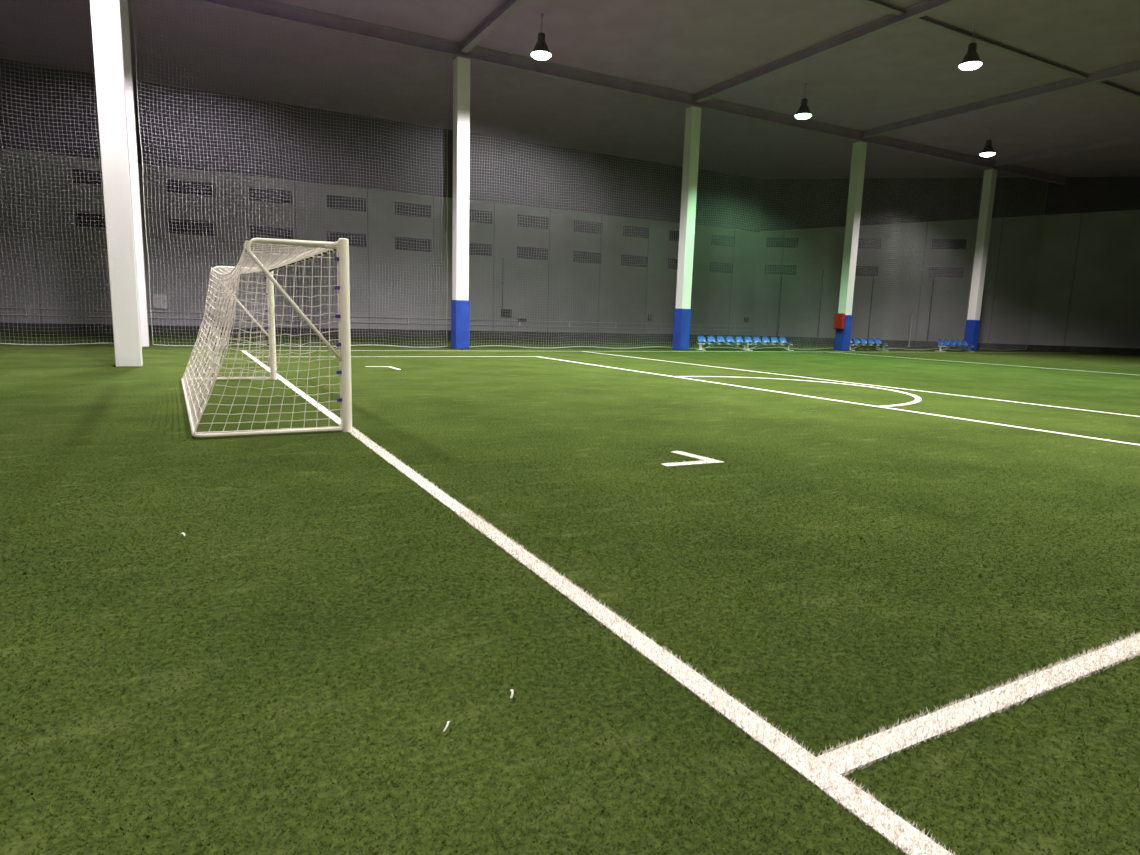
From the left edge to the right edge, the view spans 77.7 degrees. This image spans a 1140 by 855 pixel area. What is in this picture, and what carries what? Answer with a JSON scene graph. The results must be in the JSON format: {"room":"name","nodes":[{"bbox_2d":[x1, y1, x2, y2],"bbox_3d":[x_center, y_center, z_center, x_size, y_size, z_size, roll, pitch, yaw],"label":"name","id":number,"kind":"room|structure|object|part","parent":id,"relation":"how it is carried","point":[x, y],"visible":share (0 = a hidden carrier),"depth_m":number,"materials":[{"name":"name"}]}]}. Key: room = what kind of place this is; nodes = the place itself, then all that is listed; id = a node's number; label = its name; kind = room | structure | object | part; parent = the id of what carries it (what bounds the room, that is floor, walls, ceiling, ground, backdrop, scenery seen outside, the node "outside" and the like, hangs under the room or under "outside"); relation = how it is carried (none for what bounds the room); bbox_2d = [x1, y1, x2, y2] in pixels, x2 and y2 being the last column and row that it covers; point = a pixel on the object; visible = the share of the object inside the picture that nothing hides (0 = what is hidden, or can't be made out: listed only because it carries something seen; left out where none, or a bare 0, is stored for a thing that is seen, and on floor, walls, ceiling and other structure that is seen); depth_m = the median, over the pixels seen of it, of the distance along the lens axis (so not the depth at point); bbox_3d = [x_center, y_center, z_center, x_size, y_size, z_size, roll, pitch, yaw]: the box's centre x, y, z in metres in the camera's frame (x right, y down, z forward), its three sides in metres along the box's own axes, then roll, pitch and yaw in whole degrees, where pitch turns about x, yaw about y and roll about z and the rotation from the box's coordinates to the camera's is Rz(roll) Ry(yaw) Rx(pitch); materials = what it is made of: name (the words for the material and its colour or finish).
{"room":"sports facility","nodes":[
{"label":"sports facility","id":0,"kind":"room"},
{"bbox_2d":[0,59,762,335],"bbox_3d":[-7.743,-9.727,35.441,45.950,10.300,0.320,-3,10,-28],"label":"wall","id":1,"kind":"structure","parent":0,"point":[368,296],"depth_m":33.56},
{"bbox_2d":[72,168,102,186],"bbox_3d":[-19.189,-10.142,28.855,1.820,0.600,0.060,-3,10,-28],"label":"air vent","id":2,"kind":"object","parent":1,"relation":"in","point":[95,179],"visible":0.58,"depth_m":28.66,"materials":[{"name":"metal"}]},
{"bbox_2d":[75,211,105,228],"bbox_3d":[-19.238,-8.503,29.114,1.820,0.600,0.060,-3,10,-28],"label":"air vent","id":3,"kind":"object","parent":1,"relation":"in","point":[88,215],"visible":0.52,"depth_m":28.90,"materials":[{"name":"metal"}]},
{"bbox_2d":[152,294,167,308],"bbox_3d":[-17.656,-5.441,30.482,0.560,0.620,0.130,-3,10,-28],"label":"wall box","id":4,"kind":"object","parent":1,"relation":"attached to","point":[161,304],"visible":0.94,"depth_m":30.44,"materials":[{"name":"grey metal"}]},
{"bbox_2d":[165,178,211,196],"bbox_3d":[-16.353,-10.300,30.393,1.820,0.600,0.060,-3,10,-28],"label":"air vent","id":5,"kind":"object","parent":1,"relation":"in","point":[186,184],"visible":0.86,"depth_m":30.38,"materials":[{"name":"metal"}]},
{"bbox_2d":[167,219,214,235],"bbox_3d":[-16.402,-8.662,30.651,1.820,0.600,0.060,-3,10,-28],"label":"air vent","id":6,"kind":"object","parent":1,"relation":"in","point":[209,227],"visible":0.83,"depth_m":30.64,"materials":[{"name":"metal"}]},
{"bbox_2d":[248,187,291,204],"bbox_3d":[-13.534,-10.458,31.921,1.820,0.600,0.060,-3,10,-28],"label":"air vent","id":7,"kind":"object","parent":1,"relation":"in","point":[255,193],"visible":0.93,"depth_m":31.92,"materials":[{"name":"metal"}]},
{"bbox_2d":[249,225,292,239],"bbox_3d":[-13.583,-8.819,32.179,1.820,0.600,0.060,-3,10,-28],"label":"air vent","id":8,"kind":"object","parent":1,"relation":"in","point":[259,231],"visible":0.84,"depth_m":32.16,"materials":[{"name":"metal"}]},
{"bbox_2d":[326,195,365,211],"bbox_3d":[-10.601,-10.621,33.510,1.820,0.600,0.060,-3,10,-28],"label":"air vent","id":9,"kind":"object","parent":1,"relation":"in","point":[347,203],"visible":0.98,"depth_m":33.49,"materials":[{"name":"metal"}]},
{"bbox_2d":[327,231,365,246],"bbox_3d":[-10.650,-8.982,33.769,1.820,0.600,0.060,-3,10,-28],"label":"air vent","id":10,"kind":"object","parent":1,"relation":"in","point":[358,237],"visible":0.75,"depth_m":33.83,"materials":[{"name":"metal"}]},
{"bbox_2d":[0,323,751,340],"bbox_3d":[-7.968,-4.791,35.987,45.590,0.370,0.050,-3,10,-28],"label":"baseboard","id":11,"kind":"structure","parent":1,"relation":"attached to","point":[53,328],"depth_m":34.49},
{"bbox_2d":[0,307,751,330],"bbox_3d":[-7.756,-5.434,35.959,45.000,0.340,0.106,-3,10,-28],"label":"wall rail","id":12,"kind":"object","parent":1,"relation":"attached to","point":[26,314],"visible":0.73,"depth_m":34.68,"materials":[{"name":"grey metal"}]},
{"bbox_2d":[395,202,430,217],"bbox_3d":[-7.765,-10.779,35.048,1.820,0.600,0.060,-3,10,-28],"label":"air vent","id":13,"kind":"object","parent":1,"relation":"in","point":[416,212],"visible":0.94,"depth_m":35.03,"materials":[{"name":"metal"}]},
{"bbox_2d":[395,237,430,251],"bbox_3d":[-7.814,-9.140,35.307,1.820,0.600,0.060,-3,10,-28],"label":"air vent","id":14,"kind":"object","parent":1,"relation":"in","point":[408,243],"visible":0.8,"depth_m":35.28,"materials":[{"name":"metal"}]},
{"bbox_2d":[469,209,491,223],"bbox_3d":[-4.876,-10.941,36.614,1.820,0.600,0.060,-3,10,-28],"label":"air vent","id":15,"kind":"object","parent":1,"relation":"in","point":[474,217],"visible":0.6,"depth_m":36.73,"materials":[{"name":"metal"}]},
{"bbox_2d":[469,243,491,255],"bbox_3d":[-4.925,-9.302,36.873,1.820,0.600,0.060,-3,10,-28],"label":"air vent","id":16,"kind":"object","parent":1,"relation":"in","point":[487,247],"visible":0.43,"depth_m":37.01,"materials":[{"name":"metal"}]},
{"bbox_2d":[501,309,511,316],"bbox_3d":[-3.436,-6.176,38.177,0.570,0.410,0.170,-3,10,-28],"label":"wall box","id":17,"kind":"object","parent":1,"relation":"attached to","point":[506,313],"visible":0.89,"depth_m":38.11,"materials":[{"name":"metal"}]},
{"bbox_2d":[517,246,547,259],"bbox_3d":[-2.036,-9.463,38.439,1.820,0.600,0.060,-3,10,-28],"label":"air vent","id":18,"kind":"object","parent":1,"relation":"in","point":[524,255],"visible":0.87,"depth_m":38.43,"materials":[{"name":"metal"}]},
{"bbox_2d":[517,214,548,228],"bbox_3d":[-1.987,-11.101,38.180,1.820,0.600,0.060,-3,10,-28],"label":"air vent","id":19,"kind":"object","parent":1,"relation":"in","point":[531,221],"visible":0.98,"depth_m":38.16,"materials":[{"name":"metal"}]},
{"bbox_2d":[573,251,601,263],"bbox_3d":[0.984,-9.631,40.076,1.820,0.600,0.060,-3,10,-28],"label":"air vent","id":20,"kind":"object","parent":1,"relation":"in","point":[576,256],"visible":0.84,"depth_m":40.07,"materials":[{"name":"metal"}]},
{"bbox_2d":[574,220,602,233],"bbox_3d":[1.033,-11.270,39.817,1.820,0.600,0.060,-3,10,-28],"label":"air vent","id":21,"kind":"object","parent":1,"relation":"in","point":[590,228],"visible":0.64,"depth_m":39.78,"materials":[{"name":"metal"}]},
{"bbox_2d":[621,255,647,266],"bbox_3d":[3.785,-9.787,41.595,1.820,0.600,0.060,-3,10,-28],"label":"air vent","id":22,"kind":"object","parent":1,"relation":"in","point":[633,259],"visible":0.93,"depth_m":41.55,"materials":[{"name":"metal"}]},
{"bbox_2d":[622,225,648,237],"bbox_3d":[3.834,-11.426,41.336,1.820,0.600,0.060,-3,10,-28],"label":"air vent","id":23,"kind":"object","parent":1,"relation":"in","point":[641,232],"visible":0.88,"depth_m":41.35,"materials":[{"name":"metal"}]},
{"bbox_2d":[668,259,677,268],"bbox_3d":[6.745,-9.952,43.199,1.820,0.600,0.060,-3,10,-28],"label":"air vent","id":24,"kind":"object","parent":1,"relation":"in","point":[672,264],"visible":0.35,"depth_m":42.93,"materials":[{"name":"metal"}]},
{"bbox_2d":[669,230,678,240],"bbox_3d":[6.794,-11.591,42.940,1.820,0.600,0.060,-3,10,-28],"label":"air vent","id":25,"kind":"object","parent":1,"relation":"in","point":[676,236],"visible":0.37,"depth_m":42.66,"materials":[{"name":"metal"}]},
{"bbox_3d":[6.792,-11.592,42.943,1.720,0.500,0.050,-3,10,-28],"label":"louvre panel","id":26,"kind":"part","parent":25,"relation":"part of","materials":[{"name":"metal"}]},
{"bbox_2d":[710,262,732,272],"bbox_3d":[9.590,-10.111,44.741,1.820,0.600,0.060,-3,10,-28],"label":"air vent","id":27,"kind":"object","parent":1,"relation":"in","point":[714,266],"visible":0.87,"depth_m":44.72,"materials":[{"name":"metal"}]},
{"bbox_2d":[711,235,734,246],"bbox_3d":[9.639,-11.750,44.482,1.820,0.600,0.060,-3,10,-28],"label":"air vent","id":28,"kind":"object","parent":1,"relation":"in","point":[715,238],"visible":0.84,"depth_m":44.48,"materials":[{"name":"metal"}]},
{"bbox_2d":[0,332,1139,854],"bbox_3d":[15.631,-2.013,24.682,76.000,0.200,43.800,-3,10,-28],"label":"floor","id":29,"kind":"structure","parent":0,"point":[47,376],"depth_m":3.47,"materials":[{"name":"green plant"}]},
{"bbox_2d":[90,0,142,366],"bbox_3d":[-9.015,-6.152,13.942,0.540,9.870,0.540,-3,10,-28],"label":"column","id":30,"kind":"structure","parent":29,"relation":"on","point":[105,14],"depth_m":13.95,"materials":[{"name":"paint"}]},
{"bbox_2d":[119,0,149,346],"bbox_3d":[-12.902,-7.338,20.718,0.540,9.870,0.540,-3,10,-28],"label":"column","id":31,"kind":"structure","parent":29,"relation":"on","point":[124,13],"depth_m":20.57,"materials":[{"name":"paint"}]},
{"bbox_2d":[181,238,351,437],"bbox_3d":[-4.479,-1.377,9.727,1.528,2.022,6.174,-3,10,-29],"label":"goal","id":32,"kind":"object","parent":29,"relation":"on","point":[341,246],"visible":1,"depth_m":7.45,"materials":[{"name":"metal"}]},
{"bbox_3d":[-5.345,-1.869,12.681,0.104,2.022,0.104,-3,10,-29],"label":"post","id":33,"kind":"part","parent":32,"relation":"part of","materials":[{"name":"metal"}]},
{"bbox_3d":[-2.372,-0.957,7.469,0.104,2.022,0.104,-3,10,-29],"label":"post","id":34,"kind":"part","parent":32,"relation":"part of","materials":[{"name":"metal"}]},
{"bbox_2d":[365,366,400,369],"bbox_3d":[-4.267,-1.357,16.108,0.585,0.004,0.967,-3,10,-28],"label":"corner mark","id":35,"kind":"object","parent":29,"relation":"on","point":[365,366],"visible":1,"depth_m":16.39,"materials":[{"name":"white paint"}]},
{"bbox_2d":[451,54,471,348],"bbox_3d":[-3.831,-7.723,24.870,0.540,9.870,0.560,-3,10,-28],"label":"column","id":36,"kind":"structure","parent":29,"relation":"on","point":[460,303],"depth_m":24.66,"materials":[{"name":"paint"}]},
{"bbox_3d":[-3.692,-12.562,24.115,0.540,0.068,0.540,-3,10,-28],"label":"cap plate","id":37,"kind":"part","parent":36,"relation":"part of","materials":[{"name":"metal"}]},
{"bbox_2d":[0,397,1139,854],"bbox_3d":[0.139,0.239,6.805,14.359,0.015,11.026,8,11,36],"label":"grass","id":38,"kind":"structure","parent":29,"relation":"on","point":[402,439],"depth_m":2.91,"materials":[{"name":"green plant"}]},
{"bbox_2d":[242,351,954,854],"bbox_3d":[-3.775,-0.423,10.236,0.159,0.022,24.850,-3,10,-28],"label":"goal line","id":39,"kind":"object","parent":29,"relation":"on","point":[869,810],"visible":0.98,"depth_m":2.48,"materials":[{"name":"white paint"}]},
{"bbox_2d":[672,104,702,349],"bbox_3d":[4.906,-8.210,29.606,0.540,9.870,0.560,-3,10,-28],"label":"column","id":40,"kind":"structure","parent":29,"relation":"on","point":[682,312],"depth_m":29.43,"materials":[{"name":"paint"}]},
{"bbox_3d":[5.045,-13.049,28.851,0.540,0.068,0.540,-3,10,-28],"label":"cap plate","id":41,"kind":"part","parent":40,"relation":"part of","materials":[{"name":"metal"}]},
{"bbox_2d":[301,350,1077,352],"bbox_3d":[10.633,-3.433,32.075,46.400,0.004,0.045,-3,10,-28],"label":"touchline","id":42,"kind":"object","parent":29,"relation":"on","point":[301,350],"visible":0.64,"depth_m":28.97,"materials":[{"name":"white paint"}]},
{"bbox_2d":[662,451,722,465],"bbox_3d":[1.014,0.282,6.672,0.626,0.022,0.601,-3,10,-28],"label":"corner mark","id":43,"kind":"object","parent":29,"relation":"on","point":[706,460],"visible":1,"depth_m":6.55,"materials":[{"name":"white paint"}]},
{"bbox_2d":[695,335,749,350],"bbox_3d":[6.747,-3.715,31.105,2.620,0.635,0.560,-3,10,-28],"label":"bench","id":44,"kind":"object","parent":29,"relation":"on","point":[711,339],"visible":1,"depth_m":31.18,"materials":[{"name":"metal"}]},
{"bbox_3d":[5.799,-3.821,30.595,0.430,0.322,0.494,-3,10,-28],"label":"seat","id":45,"kind":"part","parent":44,"relation":"part of","materials":[{"name":"blue plastic"}]},
{"bbox_3d":[6.269,-3.848,30.850,0.430,0.322,0.494,-3,10,-28],"label":"seat","id":46,"kind":"part","parent":44,"relation":"part of","materials":[{"name":"blue plastic"}]},
{"bbox_3d":[6.738,-3.874,31.105,0.430,0.322,0.494,-3,10,-28],"label":"seat","id":47,"kind":"part","parent":44,"relation":"part of","materials":[{"name":"blue plastic"}]},
{"bbox_3d":[7.208,-3.900,31.359,0.430,0.322,0.494,-3,10,-28],"label":"seat","id":48,"kind":"part","parent":44,"relation":"part of","materials":[{"name":"blue plastic"}]},
{"bbox_3d":[7.678,-3.926,31.614,0.430,0.322,0.494,-3,10,-28],"label":"seat","id":49,"kind":"part","parent":44,"relation":"part of","materials":[{"name":"blue plastic"}]},
{"bbox_2d":[744,336,793,350],"bbox_3d":[9.091,-3.846,32.376,2.620,0.635,0.560,-3,10,-28],"label":"bench","id":50,"kind":"object","parent":29,"relation":"on","point":[756,339],"visible":0.98,"depth_m":32.46,"materials":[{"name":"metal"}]},
{"bbox_3d":[8.143,-3.952,31.866,0.430,0.322,0.494,-3,10,-28],"label":"seat","id":51,"kind":"part","parent":50,"relation":"part of","materials":[{"name":"blue plastic"}]},
{"bbox_3d":[8.613,-3.978,32.121,0.430,0.322,0.494,-3,10,-28],"label":"seat","id":52,"kind":"part","parent":50,"relation":"part of","materials":[{"name":"blue plastic"}]},
{"bbox_3d":[9.083,-4.005,32.375,0.430,0.322,0.494,-3,10,-28],"label":"seat","id":53,"kind":"part","parent":50,"relation":"part of","materials":[{"name":"blue plastic"}]},
{"bbox_3d":[9.553,-4.031,32.630,0.430,0.322,0.494,-3,10,-28],"label":"seat","id":54,"kind":"part","parent":50,"relation":"part of","materials":[{"name":"blue plastic"}]},
{"bbox_3d":[10.022,-4.057,32.885,0.430,0.322,0.494,-3,10,-28],"label":"seat","id":55,"kind":"part","parent":50,"relation":"part of","materials":[{"name":"blue plastic"}]},
{"bbox_2d":[432,356,1139,774],"bbox_3d":[-0.115,-0.623,12.191,8.218,0.022,18.942,-3,10,-28],"label":"penalty area line","id":56,"kind":"object","parent":29,"relation":"on","point":[865,751],"visible":1,"depth_m":2.47,"materials":[{"name":"white paint"}]},
{"bbox_2d":[675,376,921,406],"bbox_3d":[5.001,-0.824,14.483,2.943,0.004,5.560,-3,10,-28],"label":"arc","id":57,"kind":"object","parent":29,"relation":"on","point":[917,398],"visible":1,"depth_m":14.64},
{"bbox_2d":[834,140,868,350],"bbox_3d":[13.629,-8.697,34.335,0.540,9.870,0.560,-3,10,-28],"label":"column","id":58,"kind":"structure","parent":29,"relation":"on","point":[842,336],"depth_m":34.14,"materials":[{"name":"paint"}]},
{"bbox_2d":[833,313,844,328],"bbox_3d":[13.190,-5.216,34.688,0.252,0.760,0.500,-3,10,-28],"label":"box","id":59,"kind":"object","parent":58,"relation":"attached to","point":[839,318],"visible":1,"depth_m":34.55,"materials":[{"name":"red metal"}]},
{"bbox_3d":[13.116,-5.211,34.648,0.022,0.700,0.440,-3,10,-28],"label":"door","id":60,"kind":"part","parent":59,"relation":"part of","materials":[{"name":"red metal"}]},
{"bbox_3d":[13.769,-13.535,33.580,0.540,0.068,0.540,-3,10,-28],"label":"cap plate","id":61,"kind":"part","parent":58,"relation":"part of","materials":[{"name":"metal"}]},
{"bbox_2d":[583,351,1139,416],"bbox_3d":[6.384,-0.981,15.739,0.075,0.004,24.840,-3,10,-28],"label":"shooting line","id":62,"kind":"object","parent":29,"relation":"on","point":[583,351],"visible":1,"depth_m":14.44,"materials":[{"name":"white paint"}]},
{"bbox_2d":[849,338,887,350],"bbox_3d":[15.062,-4.218,35.861,2.620,0.635,0.560,-3,10,-28],"label":"bench","id":63,"kind":"object","parent":29,"relation":"on","point":[856,340],"visible":0.93,"depth_m":36.01,"materials":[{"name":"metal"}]},
{"bbox_3d":[14.584,-4.350,35.605,0.430,0.322,0.494,-3,10,-28],"label":"seat","id":64,"kind":"part","parent":63,"relation":"part of","materials":[{"name":"blue plastic"}]},
{"bbox_3d":[15.054,-4.377,35.860,0.430,0.322,0.494,-3,10,-28],"label":"seat","id":65,"kind":"part","parent":63,"relation":"part of","materials":[{"name":"blue plastic"}]},
{"bbox_3d":[15.524,-4.403,36.114,0.430,0.322,0.494,-3,10,-28],"label":"seat","id":66,"kind":"part","parent":63,"relation":"part of","materials":[{"name":"blue plastic"}]},
{"bbox_3d":[15.994,-4.429,36.369,0.430,0.322,0.494,-3,10,-28],"label":"seat","id":67,"kind":"part","parent":63,"relation":"part of","materials":[{"name":"blue plastic"}]},
{"bbox_2d":[907,315,912,346],"bbox_3d":[21.480,-6.103,44.631,0.240,2.000,0.240,-3,10,-28],"label":"post","id":68,"kind":"object","parent":29,"relation":"on","point":[911,315],"visible":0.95,"depth_m":44.61,"materials":[{"name":"grey metal"}]},
{"bbox_2d":[937,339,974,351],"bbox_3d":[20.937,-4.444,38.404,2.620,0.635,0.560,-3,10,-28],"label":"bench","id":69,"kind":"object","parent":29,"relation":"on","point":[946,342],"visible":1,"depth_m":38.46,"materials":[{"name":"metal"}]},
{"bbox_3d":[19.989,-4.551,37.894,0.430,0.322,0.494,-3,10,-28],"label":"seat","id":70,"kind":"part","parent":69,"relation":"part of","materials":[{"name":"blue plastic"}]},
{"bbox_3d":[20.459,-4.577,38.148,0.430,0.322,0.494,-3,10,-28],"label":"seat","id":71,"kind":"part","parent":69,"relation":"part of","materials":[{"name":"blue plastic"}]},
{"bbox_3d":[20.928,-4.603,38.403,0.430,0.322,0.494,-3,10,-28],"label":"seat","id":72,"kind":"part","parent":69,"relation":"part of","materials":[{"name":"blue plastic"}]},
{"bbox_3d":[21.398,-4.629,38.658,0.430,0.322,0.494,-3,10,-28],"label":"seat","id":73,"kind":"part","parent":69,"relation":"part of","materials":[{"name":"blue plastic"}]},
{"bbox_3d":[21.868,-4.655,38.913,0.430,0.322,0.494,-3,10,-28],"label":"seat","id":74,"kind":"part","parent":69,"relation":"part of","materials":[{"name":"blue plastic"}]},
{"bbox_2d":[963,168,998,350],"bbox_3d":[22.801,-9.208,39.307,0.540,9.870,0.560,-3,10,-28],"label":"column","id":75,"kind":"structure","parent":29,"relation":"on","point":[972,327],"depth_m":39.14,"materials":[{"name":"paint"}]},
{"bbox_2d":[833,352,1133,374],"bbox_3d":[17.779,-1.616,21.915,0.045,0.004,24.840,-3,10,-28],"label":"halfway line","id":76,"kind":"object","parent":29,"relation":"on","point":[833,352],"visible":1,"depth_m":25.44,"materials":[{"name":"white paint"}]},
{"bbox_2d":[0,0,1139,178],"bbox_3d":[15.940,-12.380,23.045,76.000,0.200,43.800,-3,10,-28],"label":"ceiling","id":77,"kind":"structure","parent":0,"point":[909,70],"depth_m":25.80,"materials":[{"name":"metal"}]},
{"bbox_2d":[0,0,113,344],"bbox_3d":[-16.868,-7.318,18.434,8.520,10.277,0.293,-3,10,-29],"label":"net","id":78,"kind":"object","parent":77,"relation":"hanging from","point":[65,115],"visible":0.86,"depth_m":19.84,"materials":[{"name":"fabric"}]},
{"bbox_2d":[131,0,447,347],"bbox_3d":[-8.388,-7.755,22.802,9.286,10.277,0.292,-3,10,-28],"label":"net","id":79,"kind":"object","parent":77,"relation":"hanging from","point":[223,123],"visible":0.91,"depth_m":22.54,"materials":[{"name":"fabric"}]},
{"bbox_2d":[460,0,527,52],"bbox_3d":[4.061,-10.416,10.033,0.260,0.300,32.030,-3,10,-28],"label":"beam","id":80,"kind":"structure","parent":77,"relation":"attached to","point":[506,8],"depth_m":21.75,"materials":[{"name":"metal"}]},
{"bbox_2d":[530,14,551,59],"bbox_3d":[-0.868,-11.902,21.537,0.660,1.265,0.660,-3,10,-28],"label":"lamp","id":81,"kind":"object","parent":77,"relation":"hanging from","point":[541,51],"visible":1,"depth_m":21.43,"materials":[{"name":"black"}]},
{"bbox_2d":[469,62,685,348],"bbox_3d":[0.402,-8.249,27.594,9.820,10.276,0.266,-3,10,-28],"label":"net","id":82,"kind":"object","parent":77,"relation":"hanging from","point":[471,226],"visible":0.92,"depth_m":27.52,"materials":[{"name":"fabric"}]},
{"bbox_2d":[179,0,1067,184],"bbox_3d":[3.533,-13.207,27.989,59.000,0.420,0.300,-3,10,-28],"label":"beam","id":83,"kind":"structure","parent":77,"relation":"attached to","point":[266,9],"depth_m":25.99,"materials":[{"name":"metal"}]},
{"bbox_2d":[689,111,851,349],"bbox_3d":[9.121,-8.742,32.365,9.876,10.277,0.297,-3,10,-28],"label":"net","id":84,"kind":"object","parent":77,"relation":"hanging from","point":[716,245],"visible":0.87,"depth_m":32.35,"materials":[{"name":"fabric"}]},
{"bbox_2d":[794,83,811,119],"bbox_3d":[8.969,-12.482,27.071,0.660,1.265,0.660,-3,10,-28],"label":"lamp","id":85,"kind":"object","parent":77,"relation":"hanging from","point":[803,112],"visible":1,"depth_m":26.97,"materials":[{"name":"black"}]},
{"bbox_2d":[694,0,963,102],"bbox_3d":[12.798,-10.904,14.769,0.260,0.300,32.030,-3,10,-28],"label":"beam","id":86,"kind":"structure","parent":77,"relation":"attached to","point":[925,7],"depth_m":22.71,"materials":[{"name":"metal"}]},
{"bbox_2d":[851,146,982,349],"bbox_3d":[18.067,-9.239,37.199,10.316,10.276,0.239,-3,10,-28],"label":"net","id":87,"kind":"object","parent":77,"relation":"hanging from","point":[945,229],"visible":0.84,"depth_m":37.17,"materials":[{"name":"fabric"}]},
{"bbox_2d":[958,24,982,69],"bbox_3d":[12.135,-11.481,21.333,0.660,1.265,0.660,-3,10,-28],"label":"lamp","id":88,"kind":"object","parent":77,"relation":"hanging from","point":[971,61],"visible":1,"depth_m":21.24,"materials":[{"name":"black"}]},
{"bbox_2d":[979,127,995,156],"bbox_3d":[19.049,-12.985,32.164,0.660,1.265,0.660,-3,10,-28],"label":"lamp","id":89,"kind":"object","parent":77,"relation":"hanging from","point":[988,150],"visible":1,"depth_m":32.06,"materials":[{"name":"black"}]},
{"bbox_2d":[854,0,1139,99],"bbox_3d":[12.088,-12.122,21.773,68.000,0.130,0.200,-3,10,-28],"label":"beam","id":90,"kind":"structure","parent":77,"relation":"attached to","point":[879,4],"depth_m":22.53,"materials":[{"name":"metal"}]},
{"bbox_2d":[862,61,1139,137],"bbox_3d":[21.522,-11.390,19.498,0.260,0.300,32.030,-3,10,-28],"label":"beam","id":91,"kind":"structure","parent":77,"relation":"attached to","point":[1131,68],"depth_m":27.43,"materials":[{"name":"metal"}]},
{"bbox_2d":[977,171,1047,349],"bbox_3d":[25.457,-9.654,41.225,6.263,10.276,0.259,-3,10,-28],"label":"net","id":92,"kind":"object","parent":77,"relation":"hanging from","point":[997,171],"visible":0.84,"depth_m":41.55,"materials":[{"name":"fabric"}]},
{"bbox_2d":[994,134,1139,165],"bbox_3d":[30.694,-11.902,24.470,0.260,0.300,32.030,-3,10,-28],"label":"beam","id":93,"kind":"structure","parent":77,"relation":"attached to","point":[1135,138],"depth_m":35.05,"materials":[{"name":"metal"}]},
{"bbox_2d":[752,177,1139,347],"bbox_3d":[31.387,-9.693,42.621,39.000,10.300,0.320,3,9,11],"label":"wall","id":94,"kind":"structure","parent":0,"point":[1086,293],"depth_m":43.67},
{"bbox_2d":[777,276,782,335],"bbox_3d":[13.712,-7.931,46.213,0.120,3.860,0.087,3,9,11],"label":"downpipe","id":95,"kind":"object","parent":94,"relation":"attached to","point":[781,276],"visible":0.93,"depth_m":46.18,"materials":[{"name":"grey metal"}]},
{"bbox_2d":[764,265,796,274],"bbox_3d":[13.646,-10.242,45.888,1.980,0.600,0.060,3,9,11],"label":"air vent","id":96,"kind":"object","parent":94,"relation":"in","point":[788,269],"visible":0.87,"depth_m":45.88,"materials":[{"name":"metal"}]},
{"bbox_2d":[766,238,798,247],"bbox_3d":[13.696,-11.920,45.623,1.980,0.600,0.060,3,9,11],"label":"air vent","id":97,"kind":"object","parent":94,"relation":"in","point":[783,242],"visible":0.98,"depth_m":45.60,"materials":[{"name":"metal"}]},
{"bbox_2d":[817,269,823,336],"bbox_3d":[16.191,-8.025,45.706,0.120,4.350,0.087,3,9,11],"label":"downpipe","id":98,"kind":"object","parent":94,"relation":"attached to","point":[823,269],"visible":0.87,"depth_m":45.66,"materials":[{"name":"grey metal"}]},
{"bbox_2d":[855,266,878,275],"bbox_3d":[18.530,-9.950,44.961,1.980,0.600,0.060,3,9,11],"label":"air vent","id":99,"kind":"object","parent":94,"relation":"in","point":[875,269],"visible":0.51,"depth_m":44.89,"materials":[{"name":"metal"}]},
{"bbox_2d":[858,238,880,248],"bbox_3d":[18.580,-11.628,44.696,1.980,0.600,0.060,3,9,11],"label":"air vent","id":100,"kind":"object","parent":94,"relation":"in","point":[874,241],"visible":0.54,"depth_m":44.64,"materials":[{"name":"metal"}]},
{"bbox_2d":[867,276,873,338],"bbox_3d":[19.206,-7.642,45.165,0.120,3.940,0.087,3,9,11],"label":"downpipe","id":101,"kind":"object","parent":94,"relation":"attached to","point":[873,276],"visible":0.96,"depth_m":45.14,"materials":[{"name":"grey metal"}]},
{"bbox_2d":[927,277,934,340],"bbox_3d":[22.688,-7.434,44.504,0.120,3.940,0.087,3,9,11],"label":"downpipe","id":102,"kind":"object","parent":94,"relation":"attached to","point":[933,277],"visible":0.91,"depth_m":44.45,"materials":[{"name":"grey metal"}]},
{"bbox_2d":[928,267,963,277],"bbox_3d":[23.405,-9.658,44.036,1.980,0.600,0.061,3,9,11],"label":"air vent","id":103,"kind":"object","parent":94,"relation":"in","point":[946,272],"visible":0.89,"depth_m":44.03,"materials":[{"name":"metal"}]},
{"bbox_2d":[758,336,1139,354],"bbox_3d":[31.248,-4.764,43.227,38.920,0.370,0.050,3,9,11],"label":"baseboard","id":104,"kind":"structure","parent":94,"relation":"attached to","point":[1109,350],"depth_m":43.95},
{"bbox_2d":[931,239,966,248],"bbox_3d":[23.455,-11.337,43.771,1.980,0.600,0.061,3,9,11],"label":"air vent","id":105,"kind":"object","parent":94,"relation":"in","point":[942,245],"visible":0.71,"depth_m":43.77,"materials":[{"name":"metal"}]}
]}

